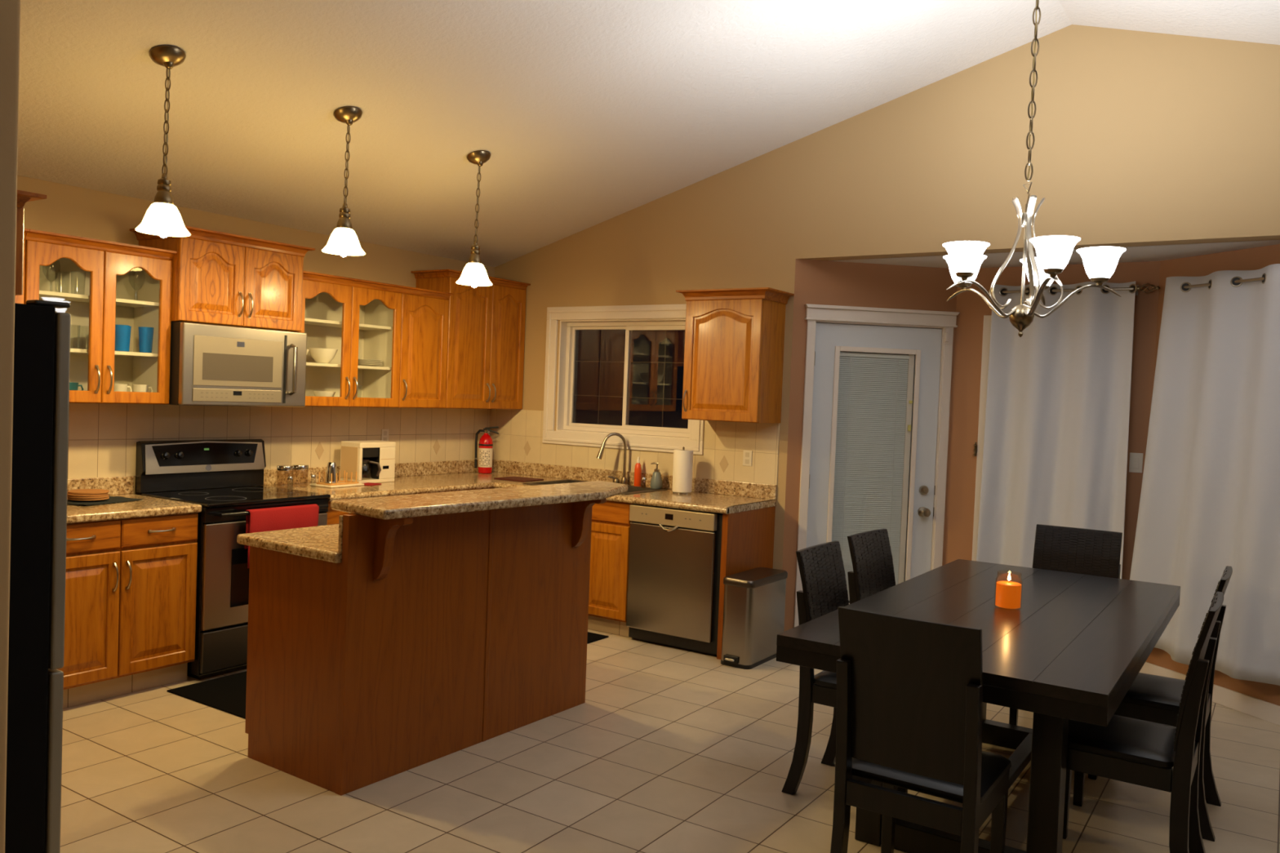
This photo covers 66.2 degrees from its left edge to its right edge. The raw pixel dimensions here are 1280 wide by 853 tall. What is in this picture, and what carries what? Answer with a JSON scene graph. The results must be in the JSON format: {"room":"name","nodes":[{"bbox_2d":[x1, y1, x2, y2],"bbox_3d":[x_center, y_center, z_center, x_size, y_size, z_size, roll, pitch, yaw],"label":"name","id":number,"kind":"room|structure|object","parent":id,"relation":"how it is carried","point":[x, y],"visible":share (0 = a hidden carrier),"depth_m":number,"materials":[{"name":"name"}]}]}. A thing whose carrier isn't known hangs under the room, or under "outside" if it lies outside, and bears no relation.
{"room":"kitchen","nodes":[
{"label":"kitchen","id":0,"kind":"room"},
{"bbox_2d":[0,0,20,852],"bbox_3d":[-2.666,-0.173,1.105,0.120,3.120,3.571,3,2,33],"label":"wall","id":1,"kind":"structure","parent":0,"point":[10,10],"depth_m":2.54,"materials":[{"name":"brown paint"}]},
{"bbox_2d":[17,175,494,495],"bbox_3d":[-3.667,0.028,3.917,0.150,2.465,9.150,3,2,33],"label":"wall","id":2,"kind":"structure","parent":0,"point":[68,210],"depth_m":5.49,"materials":[{"name":"brown paint"}]},
{"bbox_2d":[14,228,29,303],"bbox_3d":[-3.096,-0.506,4.266,0.362,0.784,0.648,3,2,33],"label":"upper cabinet","id":3,"kind":"object","parent":2,"relation":"attached to","point":[20,299],"visible":0.08,"depth_m":4.44,"materials":[{"name":"brown wood"}]},
{"bbox_2d":[24,229,177,404],"bbox_3d":[-2.722,-0.510,4.830,0.362,0.784,0.700,3,2,33],"label":"upper cabinet","id":4,"kind":"object","parent":2,"relation":"attached to","point":[105,300],"visible":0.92,"depth_m":4.88,"materials":[{"name":"brown wood"}]},
{"bbox_2d":[69,382,83,390],"bbox_3d":[-2.748,-0.175,4.743,0.095,0.076,0.078,1,2,-23],"label":"mug","id":5,"kind":"object","parent":4,"relation":"in","point":[73,386],"visible":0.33,"depth_m":4.73,"materials":[{"name":"teal ceramic"}]},
{"bbox_2d":[39,290,159,307],"bbox_3d":[-2.745,-0.630,4.843,0.277,0.018,0.658,3,2,33],"label":"shelf","id":6,"kind":"object","parent":4,"relation":"attached to","point":[82,300],"depth_m":4.89,"materials":[{"name":"beige wood"}]},
{"bbox_2d":[70,348,157,357],"bbox_3d":[-2.755,-0.370,4.851,0.277,0.018,0.658,3,2,33],"label":"shelf","id":7,"kind":"object","parent":4,"relation":"attached to","point":[74,353],"depth_m":4.96,"materials":[{"name":"beige wood"}]},
{"bbox_2d":[115,324,129,351],"bbox_3d":[-2.602,-0.443,4.921,0.074,0.130,0.074,3,2,33],"label":"tumbler","id":8,"kind":"object","parent":4,"relation":"on","point":[122,331],"visible":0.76,"depth_m":4.89,"materials":[{"name":"blue plastic"}]},
{"bbox_2d":[114,383,132,391],"bbox_3d":[-2.615,-0.176,4.943,0.095,0.076,0.078,1,2,-23],"label":"mug","id":9,"kind":"object","parent":4,"relation":"in","point":[117,387],"visible":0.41,"depth_m":4.91,"materials":[{"name":"beige ceramic"}]},
{"bbox_2d":[122,326,131,351],"bbox_3d":[-2.634,-0.447,4.999,0.074,0.130,0.074,3,2,33],"label":"tumbler","id":10,"kind":"object","parent":4,"relation":"on","point":[130,327],"visible":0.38,"depth_m":5.00,"materials":[{"name":"blue plastic"}]},
{"bbox_2d":[132,384,152,392],"bbox_3d":[-2.555,-0.177,5.035,0.095,0.076,0.078,1,2,-23],"label":"mug","id":11,"kind":"object","parent":4,"relation":"in","point":[135,388],"visible":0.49,"depth_m":5.00,"materials":[{"name":"beige ceramic"}]},
{"bbox_2d":[137,326,154,352],"bbox_3d":[-2.540,-0.445,5.042,0.074,0.130,0.074,3,2,33],"label":"tumbler","id":12,"kind":"object","parent":4,"relation":"on","point":[145,335],"visible":0.94,"depth_m":5.02,"materials":[{"name":"blue plastic"}]},
{"bbox_2d":[129,225,315,332],"bbox_3d":[-2.287,-0.791,5.412,0.417,0.483,0.854,3,2,33],"label":"upper cabinet","id":13,"kind":"object","parent":2,"relation":"attached to","point":[221,278],"visible":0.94,"depth_m":5.27,"materials":[{"name":"brown wood"}]},
{"bbox_2d":[168,321,306,407],"bbox_3d":[-2.273,-0.331,5.406,0.489,0.425,0.752,3,2,33],"label":"microwave","id":14,"kind":"object","parent":2,"relation":"attached to","point":[211,365],"visible":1,"depth_m":5.23,"materials":[{"name":"silver plastic"}]},
{"bbox_2d":[200,391,273,399],"bbox_3d":[-2.150,-0.165,5.254,0.001,0.028,0.432,3,2,33],"label":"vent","id":15,"kind":"object","parent":14,"relation":"attached to","point":[204,395],"depth_m":5.25,"materials":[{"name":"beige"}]},
{"bbox_2d":[67,403,490,479],"bbox_3d":[-2.471,0.066,5.581,0.009,0.392,4.754,3,2,33],"label":"tile backsplash","id":16,"kind":"structure","parent":2,"relation":"attached to","point":[103,437],"depth_m":5.96,"materials":[{"name":"beige tile"}]},
{"bbox_2d":[381,429,388,441],"bbox_3d":[-1.736,0.068,6.679,0.006,0.100,0.064,3,2,33],"label":"wall outlet","id":17,"kind":"object","parent":16,"relation":"attached to","point":[384,433],"visible":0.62,"depth_m":6.67,"materials":[{"name":"beige plastic"}]},
{"bbox_2d":[383,431,386,440],"bbox_3d":[-1.734,0.068,6.678,0.002,0.074,0.028,3,2,33],"label":"socket","id":18,"kind":"object","parent":17,"relation":"attached to","point":[384,432],"depth_m":6.68,"materials":[{"name":"beige plastic"}]},
{"bbox_2d":[299,271,453,408],"bbox_3d":[-1.773,-0.518,6.262,0.362,0.784,1.226,3,2,33],"label":"upper cabinet","id":19,"kind":"object","parent":2,"relation":"attached to","point":[406,328],"visible":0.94,"depth_m":6.32,"materials":[{"name":"brown wood"}]},
{"bbox_2d":[307,347,337,363],"bbox_3d":[-1.937,-0.430,5.989,0.177,0.087,0.177,3,2,33],"label":"bowl","id":20,"kind":"object","parent":19,"relation":"on","point":[319,355],"visible":0.96,"depth_m":5.93,"materials":[{"name":"beige ceramic"}]},
{"bbox_2d":[312,391,335,396],"bbox_3d":[-1.936,-0.181,6.014,0.134,0.068,0.134,3,2,33],"label":"bowl","id":21,"kind":"object","parent":19,"relation":"in","point":[317,393],"visible":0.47,"depth_m":5.96,"materials":[{"name":"beige ceramic"}]},
{"bbox_2d":[304,317,392,329],"bbox_3d":[-1.915,-0.638,6.094,0.277,0.018,0.749,3,2,33],"label":"shelf","id":22,"kind":"object","parent":19,"relation":"attached to","point":[313,323],"depth_m":6.17,"materials":[{"name":"beige wood"}]},
{"bbox_2d":[306,362,391,369],"bbox_3d":[-1.925,-0.378,6.102,0.277,0.018,0.749,3,2,33],"label":"shelf","id":23,"kind":"object","parent":19,"relation":"attached to","point":[309,366],"depth_m":6.18,"materials":[{"name":"beige wood"}]},
{"bbox_2d":[358,364,382,366],"bbox_3d":[-1.755,-0.394,6.303,0.202,0.011,0.202,3,2,33],"label":"plate","id":24,"kind":"object","parent":19,"relation":"on","point":[371,365],"visible":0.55,"depth_m":6.24,"materials":[{"name":"beige ceramic"}]},
{"bbox_2d":[358,362,381,364],"bbox_3d":[-1.755,-0.401,6.303,0.202,0.011,0.202,3,2,33],"label":"plate","id":25,"kind":"object","parent":24,"relation":"on","point":[358,362],"visible":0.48,"depth_m":6.23,"materials":[{"name":"beige ceramic"}]},
{"bbox_2d":[358,361,382,363],"bbox_3d":[-1.755,-0.409,6.303,0.202,0.011,0.202,3,2,33],"label":"plate","id":26,"kind":"object","parent":25,"relation":"on","point":[358,362],"visible":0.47,"depth_m":6.23,"materials":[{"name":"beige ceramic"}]},
{"bbox_2d":[358,360,382,362],"bbox_3d":[-1.754,-0.416,6.303,0.202,0.011,0.202,3,2,33],"label":"plate","id":27,"kind":"object","parent":26,"relation":"on","point":[358,360],"visible":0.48,"depth_m":6.23,"materials":[{"name":"beige ceramic"}]},
{"bbox_2d":[358,359,382,360],"bbox_3d":[-1.754,-0.424,6.302,0.202,0.011,0.202,3,2,33],"label":"plate","id":28,"kind":"object","parent":27,"relation":"on","point":[358,359],"visible":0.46,"depth_m":6.23,"materials":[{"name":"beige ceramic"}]},
{"bbox_2d":[410,269,530,409],"bbox_3d":[-1.221,-0.602,7.085,0.364,0.942,0.854,3,2,33],"label":"upper cabinet","id":29,"kind":"object","parent":2,"relation":"attached to","point":[485,362],"visible":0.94,"depth_m":6.99,"materials":[{"name":"brown wood"}]},
{"bbox_2d":[17,0,1279,268],"bbox_3d":[0.040,-1.602,1.870,8.422,1.300,10.150,3,2,33],"label":"ceiling","id":30,"kind":"structure","parent":0,"point":[587,113],"depth_m":4.86,"materials":[{"name":"white paint"}]},
{"bbox_2d":[135,44,191,237],"bbox_3d":[-1.917,-1.141,3.962,0.202,0.756,0.202,3,2,33],"label":"pendant light","id":31,"kind":"object","parent":30,"relation":"hanging from","point":[163,219],"visible":1,"depth_m":3.94,"materials":[{"name":"white glass"}]},
{"bbox_2d":[321,106,365,257],"bbox_3d":[-1.415,-1.170,4.717,0.202,0.708,0.202,3,2,33],"label":"pendant light","id":32,"kind":"object","parent":30,"relation":"hanging from","point":[343,241],"visible":1,"depth_m":4.69,"materials":[{"name":"white glass"}]},
{"bbox_2d":[456,150,492,287],"bbox_3d":[-0.913,-1.152,5.476,0.202,0.753,0.202,3,2,33],"label":"pendant light","id":33,"kind":"object","parent":30,"relation":"hanging from","point":[474,274],"visible":1,"depth_m":5.45,"materials":[{"name":"white glass"}]},
{"bbox_2d":[942,0,1126,337],"bbox_3d":[1.524,-1.211,3.747,0.654,1.738,0.679,3,2,17],"label":"chandelier","id":34,"kind":"object","parent":30,"relation":"hanging from","point":[964,259],"visible":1,"depth_m":3.69,"materials":[{"name":"silver metal"}]},
{"bbox_2d":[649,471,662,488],"bbox_3d":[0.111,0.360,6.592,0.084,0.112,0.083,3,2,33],"label":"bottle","id":35,"kind":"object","parent":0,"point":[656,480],"depth_m":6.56,"materials":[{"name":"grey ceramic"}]},
{"bbox_2d":[60,628,1279,852],"bbox_3d":[0.004,1.510,2.093,8.422,0.100,10.450,3,2,33],"label":"floor","id":36,"kind":"structure","parent":0,"point":[668,749],"depth_m":3.80,"materials":[{"name":"beige tile"}]},
{"bbox_2d":[4,299,71,852],"bbox_3d":[-2.245,0.484,2.833,0.900,1.730,0.802,3,2,33],"label":"fridge","id":37,"kind":"object","parent":36,"relation":"on","point":[42,342],"visible":0.9,"depth_m":2.80,"materials":[{"name":"black metal"}]},
{"bbox_2d":[57,512,198,708],"bbox_3d":[-2.674,0.844,4.751,0.661,0.856,0.778,3,2,33],"label":"base cabinet","id":38,"kind":"object","parent":36,"relation":"on","point":[131,584],"visible":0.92,"depth_m":4.62,"materials":[{"name":"brown wood"}]},
{"bbox_2d":[166,671,246,719],"bbox_3d":[-1.728,1.300,4.937,0.760,0.008,0.920,3,2,33],"label":"rug","id":39,"kind":"object","parent":36,"relation":"on","point":[227,694],"visible":0.24,"depth_m":4.74,"materials":[{"name":"black fabric"}]},
{"bbox_2d":[135,439,330,679],"bbox_3d":[-2.208,0.682,5.366,0.706,1.180,0.750,3,2,33],"label":"stove","id":40,"kind":"object","parent":36,"relation":"on","point":[222,595],"visible":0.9,"depth_m":5.11,"materials":[{"name":"black metal"}]},
{"bbox_2d":[141,485,330,507],"bbox_3d":[-2.191,0.377,5.352,0.610,0.020,0.750,3,2,33],"label":"cooktop","id":41,"kind":"object","parent":40,"relation":"in","point":[235,496],"depth_m":5.29,"materials":[{"name":"black glass"}]},
{"bbox_2d":[244,503,319,568],"bbox_3d":[-1.895,0.574,5.203,0.047,0.298,0.436,3,2,33],"label":"towel","id":42,"kind":"object","parent":40,"relation":"hanging from","point":[259,520],"visible":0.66,"depth_m":5.17,"materials":[{"name":"red fabric"}]},
{"bbox_2d":[324,488,491,524],"bbox_3d":[-1.650,0.835,6.295,0.661,0.856,1.395,3,2,33],"label":"base cabinet","id":43,"kind":"object","parent":36,"relation":"on","point":[333,516],"visible":0.02,"depth_m":5.59,"materials":[{"name":"brown wood"}]},
{"bbox_2d":[263,459,777,514],"bbox_3d":[-0.714,0.382,6.051,2.448,0.134,2.032,3,2,33],"label":"countertop","id":44,"kind":"structure","parent":43,"relation":"on","point":[712,495],"depth_m":6.37,"materials":[{"name":"beige stone"}]},
{"bbox_2d":[276,465,293,488],"bbox_3d":[-2.100,0.297,5.808,0.096,0.132,0.096,3,2,33],"label":"canister","id":45,"kind":"object","parent":44,"relation":"on","point":[283,468],"visible":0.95,"depth_m":5.77,"materials":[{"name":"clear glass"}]},
{"bbox_2d":[291,464,308,487],"bbox_3d":[-2.042,0.296,5.896,0.096,0.132,0.096,3,2,33],"label":"canister","id":46,"kind":"object","parent":44,"relation":"on","point":[297,467],"visible":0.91,"depth_m":5.86,"materials":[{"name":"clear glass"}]},
{"bbox_2d":[309,470,364,488],"bbox_3d":[-1.865,0.322,6.048,0.190,0.084,0.270,3,2,30],"label":"dish rack","id":47,"kind":"object","parent":44,"relation":"on","point":[344,483],"visible":0.98,"depth_m":6.00,"materials":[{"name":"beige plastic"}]},
{"bbox_2d":[324,462,337,483],"bbox_3d":[-1.888,0.280,6.009,0.077,0.123,0.077,3,2,33],"label":"steel tumbler","id":48,"kind":"object","parent":47,"relation":"on","point":[331,468],"visible":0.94,"depth_m":5.98,"materials":[{"name":"silver metal"}]},
{"bbox_2d":[309,482,364,488],"bbox_3d":[-1.866,0.359,6.049,0.190,0.012,0.270,3,2,30],"label":"tray","id":49,"kind":"object","parent":47,"relation":"on","point":[330,485],"depth_m":5.97,"materials":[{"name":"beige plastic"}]},
{"bbox_2d":[340,440,395,483],"bbox_3d":[-1.756,0.228,6.354,0.204,0.262,0.298,3,2,33],"label":"coffee maker","id":50,"kind":"object","parent":44,"relation":"on","point":[373,461],"visible":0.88,"depth_m":6.30,"materials":[{"name":"beige plastic"}]},
{"bbox_2d":[363,482,381,485],"bbox_3d":[-1.704,0.363,6.185,0.100,0.006,0.120,3,2,16],"label":"cloth","id":51,"kind":"object","parent":44,"relation":"on","point":[366,483],"visible":0.81,"depth_m":6.17,"materials":[{"name":"red fabric"}]},
{"bbox_2d":[474,426,498,473],"bbox_3d":[-1.152,0.173,7.354,0.159,0.356,0.107,3,2,29],"label":"fire extinguisher","id":52,"kind":"object","parent":44,"relation":"on","point":[485,449],"visible":1,"depth_m":7.32,"materials":[{"name":"red metal"}]},
{"bbox_2d":[480,450,489,466],"bbox_3d":[-1.159,0.238,7.314,0.074,0.112,0.016,2,2,0],"label":"label","id":53,"kind":"object","parent":52,"relation":"attached to","point":[484,455],"depth_m":7.31,"materials":[{"name":"white paper"}]},
{"bbox_2d":[493,476,543,481],"bbox_3d":[-0.855,0.371,6.933,0.270,0.008,0.230,3,2,31],"label":"cutting board","id":54,"kind":"object","parent":44,"relation":"on","point":[508,478],"visible":1,"depth_m":6.89,"materials":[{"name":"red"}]},
{"bbox_2d":[522,479,666,504],"bbox_3d":[-0.309,0.491,6.607,0.840,0.181,0.500,3,2,33],"label":"sink","id":55,"kind":"object","parent":44,"relation":"in","point":[631,489],"visible":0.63,"depth_m":6.70,"materials":[{"name":"grey metal"}]},
{"bbox_2d":[641,476,646,488],"bbox_3d":[0.025,0.377,6.601,0.032,0.072,0.032,3,2,33],"label":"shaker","id":56,"kind":"object","parent":55,"relation":"on","point":[643,478],"visible":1,"depth_m":6.59,"materials":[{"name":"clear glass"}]},
{"bbox_2d":[649,462,662,488],"bbox_3d":[0.111,0.328,6.592,0.088,0.176,0.083,3,2,33],"label":"soap dispenser","id":57,"kind":"object","parent":55,"relation":"on","point":[656,480],"visible":1,"depth_m":6.57,"materials":[{"name":"grey ceramic"}]},
{"bbox_2d":[596,432,627,484],"bbox_3d":[-0.195,0.223,6.776,0.232,0.365,0.096,2,2,-15],"label":"faucet","id":58,"kind":"object","parent":44,"relation":"on","point":[624,480],"visible":0.9,"depth_m":6.77,"materials":[{"name":"silver metal"}]},
{"bbox_2d":[633,457,641,486],"bbox_3d":[-0.015,0.311,6.717,0.048,0.207,0.047,3,2,33],"label":"soap bottle","id":59,"kind":"object","parent":44,"relation":"on","point":[637,470],"visible":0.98,"depth_m":6.70,"materials":[{"name":"orange plastic"}]},
{"bbox_2d":[671,446,693,494],"bbox_3d":[0.279,0.283,6.385,0.128,0.305,0.128,3,2,33],"label":"paper towel roll","id":60,"kind":"object","parent":44,"relation":"on","point":[682,468],"visible":1,"depth_m":6.33,"materials":[{"name":"beige paper"}]},
{"bbox_2d":[236,480,627,795],"bbox_3d":[-0.789,0.816,4.425,0.906,1.080,1.711,3,2,35],"label":"kitchen island","id":61,"kind":"object","parent":36,"relation":"on","point":[405,633],"visible":1,"depth_m":3.93,"materials":[{"name":"brown wood"}]},
{"bbox_2d":[236,524,342,563],"bbox_3d":[-0.943,0.468,4.414,0.632,0.040,1.520,3,2,35],"label":"island countertop","id":62,"kind":"structure","parent":61,"relation":"on","point":[319,542],"depth_m":3.88,"materials":[{"name":"brown stone"}]},
{"bbox_2d":[586,631,608,644],"bbox_3d":[-0.719,1.304,6.044,0.740,0.008,0.780,3,2,33],"label":"rug","id":63,"kind":"object","parent":36,"relation":"on","point":[592,637],"visible":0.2,"depth_m":6.12,"materials":[{"name":"black fabric"}]},
{"bbox_2d":[587,500,634,637],"bbox_3d":[-0.370,0.873,6.647,1.103,0.856,0.661,3,2,33],"label":"base cabinet","id":64,"kind":"object","parent":36,"relation":"on","point":[611,522],"visible":0.25,"depth_m":6.18,"materials":[{"name":"brown wood"}]},
{"bbox_2d":[626,504,722,655],"bbox_3d":[0.345,0.920,6.140,0.636,0.850,0.621,3,2,33],"label":"dishwasher","id":65,"kind":"object","parent":36,"relation":"on","point":[674,554],"visible":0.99,"depth_m":5.89,"materials":[{"name":"silver metal"}]},
{"bbox_2d":[716,506,775,659],"bbox_3d":[0.655,0.934,5.988,0.036,0.857,0.628,3,2,33],"label":"end panel","id":66,"kind":"object","parent":36,"relation":"on","point":[747,536],"visible":0.43,"depth_m":5.89,"materials":[{"name":"brown wood"}]},
{"bbox_2d":[720,567,787,669],"bbox_3d":[0.666,1.119,5.770,0.202,0.502,0.526,3,2,33],"label":"trash can","id":67,"kind":"object","parent":36,"relation":"on","point":[754,602],"visible":0.98,"depth_m":5.61,"materials":[{"name":"silver metal"}]},
{"bbox_2d":[781,541,907,795],"bbox_3d":[0.889,0.966,3.852,0.489,0.945,0.420,3,2,33],"label":"dining chair","id":68,"kind":"object","parent":36,"relation":"on","point":[821,567],"visible":0.52,"depth_m":3.81,"materials":[{"name":"brown wood"}]},
{"bbox_2d":[847,528,895,604],"bbox_3d":[1.192,0.963,4.324,0.489,0.945,0.420,4,2,37],"label":"dining chair","id":69,"kind":"object","parent":36,"relation":"on","point":[873,573],"visible":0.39,"depth_m":4.40,"materials":[{"name":"brown wood"}]},
{"bbox_2d":[830,606,1011,852],"bbox_3d":[0.838,0.994,2.891,0.420,0.945,0.489,3,2,33],"label":"dining chair","id":70,"kind":"object","parent":36,"relation":"on","point":[909,691],"visible":1,"depth_m":2.73,"materials":[{"name":"brown wood"}]},
{"bbox_2d":[776,559,1180,852],"bbox_3d":[1.428,1.080,3.829,0.990,0.760,2.106,3,2,33],"label":"dining table","id":71,"kind":"object","parent":36,"relation":"on","point":[1076,644],"visible":0.69,"depth_m":3.34,"materials":[{"name":"brown wood"}]},
{"bbox_2d":[994,573,1022,608],"bbox_3d":[1.421,0.631,3.782,0.098,0.137,0.098,3,2,33],"label":"jar candle","id":72,"kind":"object","parent":71,"relation":"on","point":[1008,593],"visible":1,"depth_m":3.75,"materials":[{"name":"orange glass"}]},
{"bbox_2d":[1008,524,1122,725],"bbox_3d":[2.052,0.983,4.735,0.420,0.945,0.489,3,2,33],"label":"dining chair","id":73,"kind":"object","parent":36,"relation":"on","point":[1083,551],"visible":0.43,"depth_m":4.88,"materials":[{"name":"brown wood"}]},
{"bbox_2d":[1062,591,1223,852],"bbox_3d":[1.619,1.013,3.245,0.489,0.945,0.420,3,2,33],"label":"dining chair","id":74,"kind":"object","parent":36,"relation":"on","point":[1134,751],"visible":0.92,"depth_m":3.08,"materials":[{"name":"brown wood"}]},
{"bbox_2d":[1072,565,1232,841],"bbox_3d":[1.996,1.009,3.822,0.489,0.945,0.420,3,2,33],"label":"dining chair","id":75,"kind":"object","parent":36,"relation":"on","point":[1157,699],"visible":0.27,"depth_m":3.70,"materials":[{"name":"brown wood"}]},
{"bbox_3d":[-3.212,0.849,3.940,0.661,0.856,1.162,3,2,33],"label":"base cabinet","id":76,"kind":"object","parent":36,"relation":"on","visible":0},
{"bbox_2d":[66,475,201,524],"bbox_3d":[-2.987,0.351,4.248,0.647,0.134,1.960,3,2,33],"label":"countertop","id":77,"kind":"structure","parent":76,"relation":"on","point":[123,486],"depth_m":4.79,"materials":[{"name":"beige stone"}]},
{"bbox_2d":[66,496,143,505],"bbox_3d":[-2.695,0.365,4.853,0.260,0.007,0.340,3,2,19],"label":"cloth","id":78,"kind":"object","parent":77,"relation":"on","point":[112,499],"visible":0.68,"depth_m":4.82,"materials":[{"name":"black"}]},
{"bbox_2d":[67,497,109,501],"bbox_3d":[-2.721,0.353,4.840,0.180,0.010,0.180,3,2,33],"label":"placemat","id":79,"kind":"object","parent":78,"relation":"on","point":[105,498],"visible":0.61,"depth_m":4.77,"materials":[{"name":"brown"}]},
{"bbox_2d":[66,494,108,498],"bbox_3d":[-2.721,0.342,4.836,0.180,0.010,0.180,3,2,33],"label":"placemat","id":80,"kind":"object","parent":79,"relation":"on","point":[106,495],"visible":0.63,"depth_m":4.76,"materials":[{"name":"brown wood"}]},
{"bbox_2d":[66,493,107,496],"bbox_3d":[-2.724,0.332,4.834,0.180,0.010,0.180,3,2,33],"label":"placemat","id":81,"kind":"object","parent":80,"relation":"on","point":[68,494],"visible":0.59,"depth_m":4.76,"materials":[{"name":"brown wood"}]},
{"bbox_2d":[67,488,109,494],"bbox_3d":[-2.718,0.321,4.838,0.180,0.010,0.180,3,2,33],"label":"placemat","id":82,"kind":"object","parent":81,"relation":"on","point":[78,491],"visible":1,"depth_m":4.80,"materials":[{"name":"brown wood"}]},
{"bbox_2d":[491,24,1279,569],"bbox_3d":[2.284,-0.356,5.369,8.122,3.597,0.150,3,2,33],"label":"wall","id":83,"kind":"structure","parent":0,"point":[1142,138],"depth_m":5.53,"materials":[{"name":"brown paint"}]},
{"bbox_2d":[542,303,704,454],"bbox_3d":[-0.100,-0.345,6.914,1.362,1.001,0.150,3,2,33],"label":"window","id":84,"kind":"structure","parent":83,"relation":"in","point":[629,318],"depth_m":6.99,"materials":[{"name":"beige paint"}]},
{"bbox_2d":[489,408,779,484],"bbox_3d":[-0.141,0.115,6.884,2.440,0.392,0.009,3,2,33],"label":"tile backsplash","id":85,"kind":"structure","parent":83,"relation":"attached to","point":[519,438],"depth_m":6.71,"materials":[{"name":"beige tile"}]},
{"bbox_2d":[742,449,751,466],"bbox_3d":[0.692,0.204,6.324,0.064,0.100,0.006,3,2,33],"label":"wall outlet","id":86,"kind":"object","parent":85,"relation":"attached to","point":[747,455],"visible":1,"depth_m":6.32,"materials":[{"name":"beige plastic"}]},
{"bbox_2d":[745,452,749,463],"bbox_3d":[0.691,0.204,6.322,0.028,0.074,0.002,3,2,33],"label":"socket","id":87,"kind":"object","parent":86,"relation":"attached to","point":[747,454],"depth_m":6.32,"materials":[{"name":"beige plastic"}]},
{"bbox_2d":[675,287,794,422],"bbox_3d":[0.581,-0.440,6.187,0.647,0.813,0.366,3,2,33],"label":"upper cabinet","id":88,"kind":"object","parent":83,"relation":"attached to","point":[735,337],"visible":1,"depth_m":6.06,"materials":[{"name":"brown wood"}]},
{"bbox_2d":[782,258,957,631],"bbox_3d":[1.483,0.173,6.338,1.145,2.417,0.140,2,2,-9],"label":"wall","id":89,"kind":"structure","parent":83,"relation":"in","point":[825,282],"depth_m":6.21,"materials":[{"name":"brown paint"}]},
{"bbox_2d":[793,303,959,627],"bbox_3d":[1.491,0.316,6.302,1.026,2.136,0.184,2,2,-9],"label":"door","id":90,"kind":"structure","parent":89,"relation":"attached to","point":[857,420],"depth_m":6.29,"materials":[{"name":"beige paint"}]},
{"bbox_2d":[831,352,910,600],"bbox_3d":[1.468,0.329,6.306,0.476,1.588,0.021,2,2,-9],"label":"blind","id":91,"kind":"object","parent":90,"relation":"attached to","point":[872,443],"depth_m":6.30,"materials":[{"name":"white plastic"}]},
{"bbox_2d":[943,261,1159,579],"bbox_3d":[2.520,0.221,6.088,1.156,2.417,0.140,3,2,33],"label":"wall","id":92,"kind":"structure","parent":0,"point":[972,308],"depth_m":6.23,"materials":[{"name":"brown paint"}]},
{"bbox_2d":[973,442,977,456],"bbox_3d":[2.133,0.145,6.236,0.022,0.091,0.038,3,2,33],"label":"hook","id":93,"kind":"object","parent":92,"relation":"attached to","point":[975,450],"visible":1,"depth_m":6.23,"materials":[{"name":"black metal"}]},
{"bbox_2d":[971,315,991,560],"bbox_3d":[2.476,0.223,6.022,0.797,1.815,0.018,3,2,33],"label":"window","id":94,"kind":"structure","parent":92,"relation":"in","point":[987,318],"depth_m":6.22,"materials":[{"name":"beige paint"}]},
{"bbox_2d":[986,283,1159,295],"bbox_3d":[2.578,-0.814,5.888,0.971,0.060,0.118,3,2,33],"label":"curtain rod","id":95,"kind":"object","parent":92,"relation":"attached to","point":[1157,287],"visible":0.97,"depth_m":5.72,"materials":[{"name":"silver metal"}]},
{"bbox_2d":[976,280,1137,578],"bbox_3d":[2.490,0.192,5.915,0.824,2.108,0.110,3,2,33],"label":"curtain","id":96,"kind":"object","parent":95,"relation":"hanging from","point":[1055,450],"visible":0.62,"depth_m":5.92,"materials":[{"name":"grey fabric"}]},
{"bbox_2d":[1128,452,1142,472],"bbox_3d":[2.904,0.212,5.743,0.070,0.115,0.009,3,2,33],"label":"light switch","id":97,"kind":"object","parent":92,"relation":"attached to","point":[1135,464],"visible":1,"depth_m":5.74,"materials":[{"name":"beige plastic"}]},
{"bbox_2d":[1145,244,1279,706],"bbox_3d":[3.230,0.278,5.147,0.140,2.417,1.361,2,2,-19],"label":"wall","id":98,"kind":"structure","parent":0,"point":[1255,258],"depth_m":5.27,"materials":[{"name":"brown paint"}]},
{"bbox_2d":[1129,263,1279,685],"bbox_3d":[3.074,0.240,5.087,0.103,2.108,1.210,2,2,-19],"label":"curtain","id":99,"kind":"object","parent":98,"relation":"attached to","point":[1210,500],"visible":0.96,"depth_m":5.16,"materials":[{"name":"grey fabric"}]},
{"bbox_2d":[1139,662,1279,725],"bbox_3d":[3.104,1.435,5.182,0.014,0.095,1.211,2,2,-19],"label":"baseboard","id":100,"kind":"structure","parent":98,"relation":"attached to","point":[1261,709],"depth_m":5.13,"materials":[{"name":"beige paint"}]},
{"bbox_2d":[1183,276,1264,288],"bbox_3d":[3.165,-0.748,5.036,0.108,0.060,1.021,2,2,-19],"label":"curtain rod","id":101,"kind":"object","parent":98,"relation":"attached to","point":[1240,281],"visible":0.52,"depth_m":5.08,"materials":[{"name":"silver metal"}]},
{"bbox_3d":[-2.955,-0.236,2.694,2.360,3.123,0.140,3,2,33],"label":"wall","id":102,"kind":"structure","parent":0,"visible":0},
{"bbox_2d":[15,190,46,295],"bbox_3d":[-2.235,-0.523,2.710,0.950,0.282,0.677,3,2,33],"label":"upper cabinet","id":103,"kind":"object","parent":102,"relation":"attached to","point":[23,197],"visible":0.28,"depth_m":2.72,"materials":[{"name":"brown wood"}]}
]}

